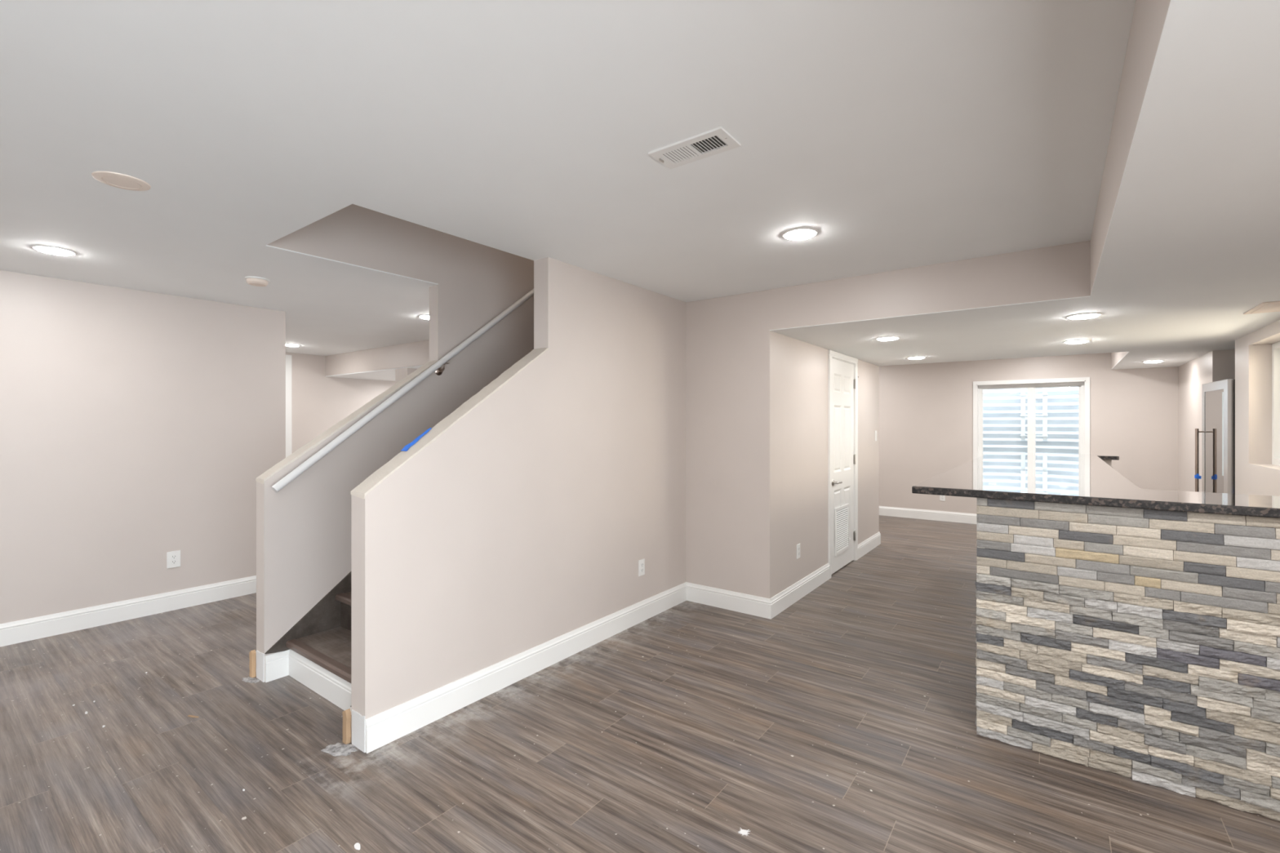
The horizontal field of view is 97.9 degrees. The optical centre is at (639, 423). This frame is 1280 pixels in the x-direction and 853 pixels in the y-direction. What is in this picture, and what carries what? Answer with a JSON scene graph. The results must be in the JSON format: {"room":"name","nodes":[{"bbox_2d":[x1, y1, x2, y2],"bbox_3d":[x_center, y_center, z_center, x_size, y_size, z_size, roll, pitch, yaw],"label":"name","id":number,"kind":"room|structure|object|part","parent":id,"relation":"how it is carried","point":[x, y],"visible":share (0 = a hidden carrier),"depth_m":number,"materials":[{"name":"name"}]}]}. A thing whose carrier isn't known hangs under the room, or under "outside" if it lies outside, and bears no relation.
{"room":"finished basement","nodes":[
{"label":"finished basement","id":0,"kind":"room"},
{"bbox_2d":[0,270,285,623],"bbox_3d":[-4.956,0.220,2.481,0.120,2.400,6.053,0,0,37],"label":"wall","id":1,"kind":"structure","parent":0,"point":[137,427],"depth_m":4.04,"materials":[{"name":"paint"}]},
{"bbox_2d":[0,575,256,647],"bbox_3d":[-4.901,1.349,2.440,0.016,0.142,6.053,0,0,37],"label":"baseboard","id":2,"kind":"structure","parent":1,"relation":"attached to","point":[41,627],"depth_m":4.00,"materials":[{"name":"white wood"}]},
{"bbox_2d":[166,550,180,568],"bbox_3d":[-3.556,1.035,4.251,0.008,0.125,0.082,0,0,37],"label":"wall outlet","id":3,"kind":"object","parent":1,"relation":"attached to","point":[173,558],"visible":1,"depth_m":4.25,"materials":[{"name":"white plastic"}]},
{"bbox_2d":[171,554,177,559],"bbox_3d":[-3.554,1.016,4.249,0.002,0.029,0.034,0,0,37],"label":"receptacle","id":4,"kind":"object","parent":3,"relation":"attached to","point":[173,556],"depth_m":4.25,"materials":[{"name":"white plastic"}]},
{"bbox_2d":[171,560,177,564],"bbox_3d":[-3.554,1.054,4.249,0.002,0.029,0.034,0,0,37],"label":"receptacle","id":5,"kind":"object","parent":3,"relation":"attached to","point":[173,562],"depth_m":4.25,"materials":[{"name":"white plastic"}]},
{"bbox_2d":[285,352,395,453],"bbox_3d":[-4.115,0.220,8.744,0.120,2.400,5.300,0,0,37],"label":"wall","id":6,"kind":"structure","parent":0,"point":[319,402],"depth_m":7.99,"materials":[{"name":"paint"}]},
{"bbox_2d":[285,355,291,457],"bbox_3d":[-5.108,0.237,7.297,0.018,2.365,0.992,0,0,37],"label":"trim","id":7,"kind":"structure","parent":6,"relation":"attached to","point":[288,357],"depth_m":7.66,"materials":[{"name":"white wood"}]},
{"bbox_2d":[325,364,422,381],"bbox_3d":[-1.833,-0.686,7.631,4.870,0.012,2.556,0,0,37],"label":"ceiling","id":8,"kind":"structure","parent":0,"point":[387,374],"depth_m":7.79,"materials":[{"name":"paint"}]},
{"bbox_2d":[325,339,429,376],"bbox_3d":[-2.588,-0.835,6.619,4.870,0.290,0.030,0,0,37],"label":"wall","id":9,"kind":"structure","parent":0,"point":[414,353],"depth_m":7.16,"materials":[{"name":"paint"}]},
{"bbox_2d":[255,204,533,682],"bbox_3d":[-0.594,-1.180,5.130,0.121,5.200,5.084,0,0,37],"label":"wall","id":10,"kind":"structure","parent":0,"point":[304,528],"depth_m":3.55,"materials":[{"name":"paint"}]},
{"bbox_2d":[271,288,533,492],"bbox_3d":[-0.967,-0.974,4.455,0.096,2.700,3.526,0,0,37],"label":"handrail","id":11,"kind":"object","parent":10,"relation":"attached to","point":[436,367],"visible":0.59,"depth_m":3.57,"materials":[{"name":"white metal"}]},
{"bbox_2d":[395,368,417,383],"bbox_3d":[-2.854,0.370,6.988,0.270,2.100,0.296,0,0,37],"label":"wall","id":12,"kind":"structure","parent":0,"point":[400,374],"depth_m":6.86,"materials":[{"name":"paint"}]},
{"bbox_2d":[350,257,685,752],"bbox_3d":[-0.459,0.220,3.487,0.130,2.400,2.611,0,0,37],"label":"wall","id":13,"kind":"structure","parent":0,"point":[524,519],"depth_m":3.22,"materials":[{"name":"paint"}]},
{"bbox_2d":[264,649,351,711],"bbox_3d":[-1.635,1.349,2.825,0.974,0.142,0.129,0,0,37],"label":"baseboard","id":14,"kind":"structure","parent":13,"relation":"attached to","point":[326,684],"depth_m":2.99,"materials":[{"name":"white wood"}]},
{"bbox_2d":[400,427,431,451],"bbox_3d":[-1.084,0.075,2.720,0.062,0.109,0.155,0,0,37],"label":"tape","id":15,"kind":"object","parent":13,"relation":"attached to","point":[406,447],"visible":1,"depth_m":2.70,"materials":[{"name":"blue plastic"}]},
{"bbox_2d":[638,558,644,576],"bbox_3d":[0.013,1.035,4.010,0.008,0.115,0.070,0,0,37],"label":"wall outlet","id":16,"kind":"object","parent":13,"relation":"attached to","point":[641,562],"visible":1,"depth_m":4.00,"materials":[{"name":"white plastic"}]},
{"bbox_2d":[0,0,1135,355],"bbox_3d":[-1.650,-0.978,4.450,9.166,0.016,13.363,0,0,37],"label":"ceiling","id":17,"kind":"structure","parent":0,"point":[907,134],"depth_m":1.90,"materials":[{"name":"paint"}]},
{"bbox_2d":[30,244,77,255],"bbox_3d":[-3.303,-0.971,3.143,0.184,0.018,0.184,0,0,37],"label":"recessed light","id":18,"kind":"object","parent":17,"relation":"in","point":[43,248],"visible":1,"depth_m":3.11,"materials":[{"name":"white plastic"}]},
{"bbox_2d":[244,275,269,286],"bbox_3d":[-2.590,-0.958,3.771,0.140,0.044,0.140,0,0,37],"label":"smoke detector","id":19,"kind":"object","parent":17,"relation":"attached to","point":[251,280],"visible":1,"depth_m":3.73,"materials":[{"name":"white plastic"}]},
{"bbox_3d":[-2.590,-0.975,3.771,0.140,0.010,0.140,0,0,37],"label":"mounting plate","id":20,"kind":"part","parent":19,"relation":"part of","materials":[{"name":"white plastic"}]},
{"bbox_2d":[285,343,300,346],"bbox_3d":[-4.332,-0.971,6.934,0.184,0.018,0.184,0,0,37],"label":"recessed light","id":21,"kind":"object","parent":17,"relation":"in","point":[286,344],"visible":0.92,"depth_m":6.89,"materials":[{"name":"white plastic"}]},
{"bbox_2d":[417,315,429,319],"bbox_3d":[-1.937,-0.971,5.109,0.184,0.018,0.184,0,0,37],"label":"recessed light","id":22,"kind":"object","parent":17,"relation":"in","point":[424,317],"visible":0.61,"depth_m":5.05,"materials":[{"name":"white plastic"}]},
{"bbox_2d":[648,126,741,168],"bbox_3d":[0.192,-0.974,1.984,0.296,0.013,0.146,0,0,37],"label":"ceiling vent","id":23,"kind":"object","parent":17,"relation":"in","point":[717,140],"visible":1,"depth_m":1.97,"materials":[{"name":"white plastic"}]},
{"bbox_2d":[782,227,818,239],"bbox_3d":[0.825,-0.971,2.873,0.184,0.018,0.184,0,0,37],"label":"recessed light","id":24,"kind":"object","parent":17,"relation":"in","point":[797,233],"visible":1,"depth_m":2.84,"materials":[{"name":"white plastic"}]},
{"bbox_2d":[0,515,1279,852],"bbox_3d":[-1.059,1.480,4.010,10.640,0.120,13.363,0,0,37],"label":"floor","id":25,"kind":"structure","parent":0,"point":[842,720],"depth_m":2.41,"materials":[{"name":"brown wood"}]},
{"bbox_2d":[187,715,199,717],"bbox_3d":[-2.162,1.417,2.696,0.061,0.005,0.009,0,0,14],"label":"wood splinter","id":26,"kind":"object","parent":25,"relation":"on","point":[190,716],"visible":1,"depth_m":2.69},
{"bbox_2d":[241,676,259,683],"bbox_3d":[-2.158,1.418,3.086,0.132,0.003,0.052,0,0,20],"label":"smear","id":27,"kind":"object","parent":25,"relation":"on","point":[247,679],"visible":1,"depth_m":3.08,"materials":[{"name":"grey"}]},
{"bbox_2d":[248,649,256,677],"bbox_3d":[-2.175,1.345,3.130,0.039,0.150,0.021,0,0,37],"label":"wood shim","id":28,"kind":"object","parent":25,"relation":"on","point":[252,654],"visible":1,"depth_m":3.12,"materials":[{"name":"beige wood"}]},
{"bbox_2d":[264,571,351,706],"bbox_3d":[-0.545,-0.082,4.287,0.973,3.005,3.778,0,0,37],"label":"staircase","id":29,"kind":"structure","parent":25,"relation":"on","point":[322,636],"depth_m":3.20,"materials":[{"name":"wood"}]},
{"bbox_2d":[320,742,357,756],"bbox_3d":[-1.305,1.418,2.431,0.152,0.003,0.096,0,0,27],"label":"smear","id":30,"kind":"object","parent":25,"relation":"on","point":[341,750],"visible":1,"depth_m":2.42,"materials":[{"name":"grey"}]},
{"bbox_2d":[342,708,351,744],"bbox_3d":[-1.306,1.345,2.481,0.039,0.150,0.021,0,0,37],"label":"wood shim","id":31,"kind":"object","parent":25,"relation":"on","point":[346,713],"visible":1,"depth_m":2.47,"materials":[{"name":"beige wood"}]},
{"bbox_2d":[354,843,359,850],"bbox_3d":[-0.947,1.418,1.869,0.036,0.003,0.019,0,0,37],"label":"chip","id":32,"kind":"object","parent":25,"relation":"on","point":[357,846],"visible":1,"depth_m":1.86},
{"bbox_2d":[737,827,750,835],"bbox_3d":[0.361,1.419,1.935,0.039,0.002,0.040,0,0,25],"label":"paint splash","id":33,"kind":"object","parent":25,"relation":"on","point":[743,832],"visible":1,"depth_m":1.93,"materials":[{"name":"white paint"}]},
{"bbox_2d":[974,459,1279,821],"bbox_3d":[3.333,0.878,3.747,1.482,1.084,4.114,0,0,37],"label":"bar","id":34,"kind":"object","parent":25,"relation":"on","point":[1143,646],"visible":0.87,"depth_m":2.21,"materials":[{"name":"stone"}]},
{"bbox_2d":[911,451,1279,518],"bbox_3d":[3.234,0.318,3.820,1.726,0.035,4.130,0,0,37],"label":"countertop","id":35,"kind":"structure","parent":34,"relation":"on","point":[1084,479],"depth_m":2.63,"materials":[{"name":"stone"}]},
{"bbox_2d":[1195,378,1235,493],"bbox_3d":[5.311,0.526,4.709,0.814,1.788,0.750,0,0,37],"label":"door","id":36,"kind":"structure","parent":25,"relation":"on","point":[1218,397],"depth_m":4.81,"materials":[{"name":"silver metal"}]},
{"bbox_2d":[1194,473,1201,479],"bbox_3d":[5.149,0.485,5.147,0.035,0.046,0.046,0,0,7],"label":"wrap","id":37,"kind":"object","parent":36,"relation":"attached to","point":[1197,477],"visible":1,"depth_m":5.13,"materials":[{"name":"blue plastic"}]},
{"bbox_3d":[5.169,0.458,5.142,0.069,0.825,0.025,0,0,37],"label":"handle","id":38,"kind":"part","parent":36,"relation":"part of","materials":[{"name":"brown metal"}]},
{"bbox_3d":[5.066,0.464,4.909,0.010,1.513,0.556,0,0,33],"label":"glass pane","id":39,"kind":"part","parent":36,"relation":"part of","materials":[{"name":"white"}]},
{"bbox_2d":[685,289,776,598],"bbox_3d":[0.646,0.221,4.367,0.840,2.399,0.120,0,0,37],"label":"wall pier","id":40,"kind":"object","parent":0,"point":[731,345],"visible":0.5,"depth_m":4.25,"materials":[{"name":"paint"}]},
{"bbox_2d":[776,333,879,594],"bbox_3d":[1.873,0.370,5.410,0.120,2.100,3.020,0,0,37],"label":"wall","id":41,"kind":"structure","parent":0,"point":[802,366],"depth_m":4.66,"materials":[{"name":"paint"}]},
{"bbox_2d":[364,563,830,753],"bbox_3d":[0.276,1.349,3.756,0.735,0.142,3.912,0,0,37],"label":"baseboard","id":42,"kind":"structure","parent":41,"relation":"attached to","point":[383,728],"depth_m":3.29,"materials":[{"name":"white wood"}]},
{"bbox_2d":[796,543,799,559],"bbox_3d":[1.285,1.033,4.513,0.008,0.115,0.070,0,0,37],"label":"wall outlet","id":43,"kind":"object","parent":41,"relation":"attached to","point":[798,544],"visible":1,"depth_m":4.50,"materials":[{"name":"white plastic"}]},
{"bbox_2d":[827,349,857,578],"bbox_3d":[1.967,0.371,5.494,0.180,2.098,0.900,0,0,37],"label":"door","id":44,"kind":"structure","parent":41,"relation":"in","point":[842,369],"depth_m":5.47,"materials":[{"name":"white wood"}]},
{"bbox_3d":[1.855,0.552,5.241,0.058,0.064,0.148,0,0,37],"label":"lever handle","id":45,"kind":"part","parent":44,"relation":"part of","materials":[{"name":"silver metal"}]},
{"bbox_3d":[1.897,-0.387,5.355,0.010,0.182,0.230,0,0,37],"label":"panel","id":46,"kind":"part","parent":44,"relation":"part of","materials":[{"name":"white wood"}]},
{"bbox_3d":[1.897,0.144,5.355,0.010,0.642,0.230,0,0,37],"label":"panel","id":47,"kind":"part","parent":44,"relation":"part of","materials":[{"name":"white wood"}]},
{"bbox_3d":[1.897,0.903,5.355,0.010,0.543,0.230,0,0,37],"label":"panel","id":48,"kind":"part","parent":44,"relation":"part of","materials":[{"name":"white wood"}]},
{"bbox_2d":[834,503,849,556],"bbox_3d":[1.977,1.030,5.445,0.011,0.450,0.438,0,0,37],"label":"return grille","id":49,"kind":"object","parent":44,"relation":"attached to","point":[842,511],"depth_m":5.43,"materials":[{"name":"white metal"}]},
{"bbox_3d":[2.080,-0.387,5.600,0.010,0.182,0.230,0,0,37],"label":"panel","id":50,"kind":"part","parent":44,"relation":"part of","materials":[{"name":"white wood"}]},
{"bbox_3d":[2.080,0.144,5.600,0.010,0.642,0.230,0,0,37],"label":"panel","id":51,"kind":"part","parent":44,"relation":"part of","materials":[{"name":"white wood"}]},
{"bbox_3d":[2.080,0.903,5.600,0.010,0.543,0.230,0,0,37],"label":"panel","id":52,"kind":"part","parent":44,"relation":"part of","materials":[{"name":"white wood"}]},
{"bbox_2d":[769,240,1090,329],"bbox_3d":[1.698,-0.832,3.526,1.851,0.296,0.030,0,0,37],"label":"wall","id":53,"kind":"structure","parent":0,"point":[1058,272],"depth_m":3.40,"materials":[{"name":"paint"}]},
{"bbox_2d":[769,0,1279,369],"bbox_3d":[1.704,-0.682,1.949,3.746,0.004,13.363,0,0,37],"label":"ceiling","id":54,"kind":"structure","parent":0,"point":[1192,245],"depth_m":2.07,"materials":[{"name":"paint"}]},
{"bbox_2d":[875,336,900,341],"bbox_3d":[1.966,-0.671,4.425,0.184,0.018,0.184,0,0,37],"label":"recessed light","id":55,"kind":"object","parent":54,"relation":"in","point":[884,338],"visible":1,"depth_m":4.38,"materials":[{"name":"white plastic"}]},
{"bbox_2d":[906,356,926,359],"bbox_3d":[2.835,-0.671,5.720,0.184,0.018,0.184,0,0,37],"label":"recessed light","id":56,"kind":"object","parent":54,"relation":"in","point":[909,357],"visible":1,"depth_m":5.67,"materials":[{"name":"white plastic"}]},
{"bbox_2d":[1062,339,1090,343],"bbox_3d":[3.600,-0.671,4.593,0.184,0.018,0.184,0,0,37],"label":"recessed light","id":57,"kind":"object","parent":54,"relation":"in","point":[1077,341],"visible":1,"depth_m":4.55,"materials":[{"name":"white"}]},
{"bbox_2d":[1065,312,1102,319],"bbox_3d":[2.791,-0.671,3.504,0.184,0.018,0.184,0,0,37],"label":"recessed light","id":58,"kind":"object","parent":54,"relation":"in","point":[1088,315],"visible":1,"depth_m":3.47,"materials":[{"name":"white"}]},
{"bbox_2d":[1142,360,1164,363],"bbox_3d":[5.583,-0.671,6.062,0.184,0.018,0.184,0,0,37],"label":"recessed light","id":59,"kind":"object","parent":54,"relation":"in","point":[1155,361],"visible":1,"depth_m":6.02,"materials":[{"name":"white plastic"}]},
{"bbox_2d":[1243,301,1279,314],"bbox_3d":[3.696,-0.676,3.216,0.220,0.008,0.395,0,0,37],"label":"access panel","id":60,"kind":"object","parent":54,"relation":"attached to","point":[1273,306],"visible":1,"depth_m":3.25,"materials":[{"name":"plastic"}]},
{"bbox_2d":[879,352,1177,514],"bbox_3d":[4.700,0.220,8.081,6.274,2.400,0.250,0,0,37],"label":"wall","id":61,"kind":"structure","parent":0,"point":[926,410],"depth_m":7.90,"materials":[{"name":"paint"}]},
{"bbox_2d":[879,506,977,524],"bbox_3d":[4.260,1.349,8.244,5.374,0.142,0.016,0,0,37],"label":"baseboard","id":62,"kind":"structure","parent":61,"relation":"attached to","point":[971,518],"depth_m":8.23,"materials":[{"name":"white wood"}]},
{"bbox_2d":[939,495,945,501],"bbox_3d":[4.415,1.070,8.133,0.070,0.115,0.008,0,0,37],"label":"wall outlet","id":63,"kind":"object","parent":61,"relation":"attached to","point":[942,498],"visible":0.73,"depth_m":8.13,"materials":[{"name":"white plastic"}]},
{"bbox_2d":[982,386,1078,453],"bbox_3d":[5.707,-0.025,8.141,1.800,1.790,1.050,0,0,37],"label":"window blinds","id":64,"kind":"object","parent":61,"relation":"attached to","point":[1002,408],"visible":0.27,"depth_m":8.52,"materials":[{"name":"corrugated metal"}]},
{"bbox_2d":[1020,387,1048,440],"bbox_3d":[5.943,-0.315,8.405,0.340,1.130,0.036,0,0,37],"label":"ladder","id":65,"kind":"object","parent":64,"relation":"attached to","point":[1045,393],"visible":0.66,"depth_m":8.34,"materials":[{"name":"white plastic"}]},
{"bbox_3d":[5.840,-0.315,8.493,0.054,1.130,0.018,0,0,37],"label":"rail","id":66,"kind":"part","parent":65,"relation":"part of","materials":[{"name":"white plastic"}]},
{"bbox_3d":[6.057,-0.315,8.332,0.054,1.130,0.018,0,0,37],"label":"rail","id":67,"kind":"part","parent":65,"relation":"part of","materials":[{"name":"white plastic"}]},
{"bbox_2d":[973,377,1089,459],"bbox_3d":[5.305,-0.028,7.603,1.291,1.139,0.234,0,0,37],"label":"window","id":68,"kind":"structure","parent":61,"relation":"in","point":[1082,383],"depth_m":7.58,"materials":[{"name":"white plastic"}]},
{"bbox_3d":[5.120,-0.028,7.769,0.646,0.991,0.028,0,0,37],"label":"sash","id":69,"kind":"part","parent":68,"relation":"part of","materials":[{"name":"white glass"}]},
{"bbox_3d":[5.560,-0.028,7.479,0.587,0.991,0.028,0,0,37],"label":"sash","id":70,"kind":"part","parent":68,"relation":"part of","materials":[{"name":"white plastic"}]},
{"bbox_2d":[1111,351,1128,368],"bbox_3d":[4.330,-0.832,6.813,2.382,0.296,2.226,0,0,37],"label":"wall","id":71,"kind":"structure","parent":0,"point":[1116,357],"depth_m":6.39,"materials":[{"name":"paint"}]},
{"bbox_2d":[1090,0,1170,293],"bbox_3d":[0.080,-0.832,-0.167,0.030,0.296,7.827,0,0,37],"label":"wall","id":72,"kind":"structure","parent":0,"point":[1148,17],"depth_m":1.42,"materials":[{"name":"paint"}]},
{"bbox_2d":[1177,320,1279,496],"bbox_3d":[2.845,0.370,1.099,0.900,2.100,13.163,0,0,37],"label":"wall","id":73,"kind":"structure","parent":0,"point":[1250,364],"depth_m":4.33,"materials":[{"name":"paint"}]},
{"bbox_2d":[1271,341,1279,465],"bbox_3d":[4.349,-0.146,3.611,0.070,0.897,1.290,0,0,37],"label":"window","id":74,"kind":"structure","parent":73,"relation":"in","point":[1275,346],"depth_m":4.11,"materials":[{"name":"white plastic"}]},
{"bbox_3d":[1.727,0.220,7.328,2.408,2.400,0.120,0,0,37],"label":"wall","id":75,"kind":"structure","parent":0,"visible":0},
{"bbox_2d":[857,531,880,559],"bbox_3d":[1.542,1.349,6.966,2.544,0.142,0.953,0,0,37],"label":"baseboard","id":76,"kind":"structure","parent":75,"relation":"attached to","point":[873,541],"depth_m":6.17,"materials":[{"name":"white wood"}]}
]}

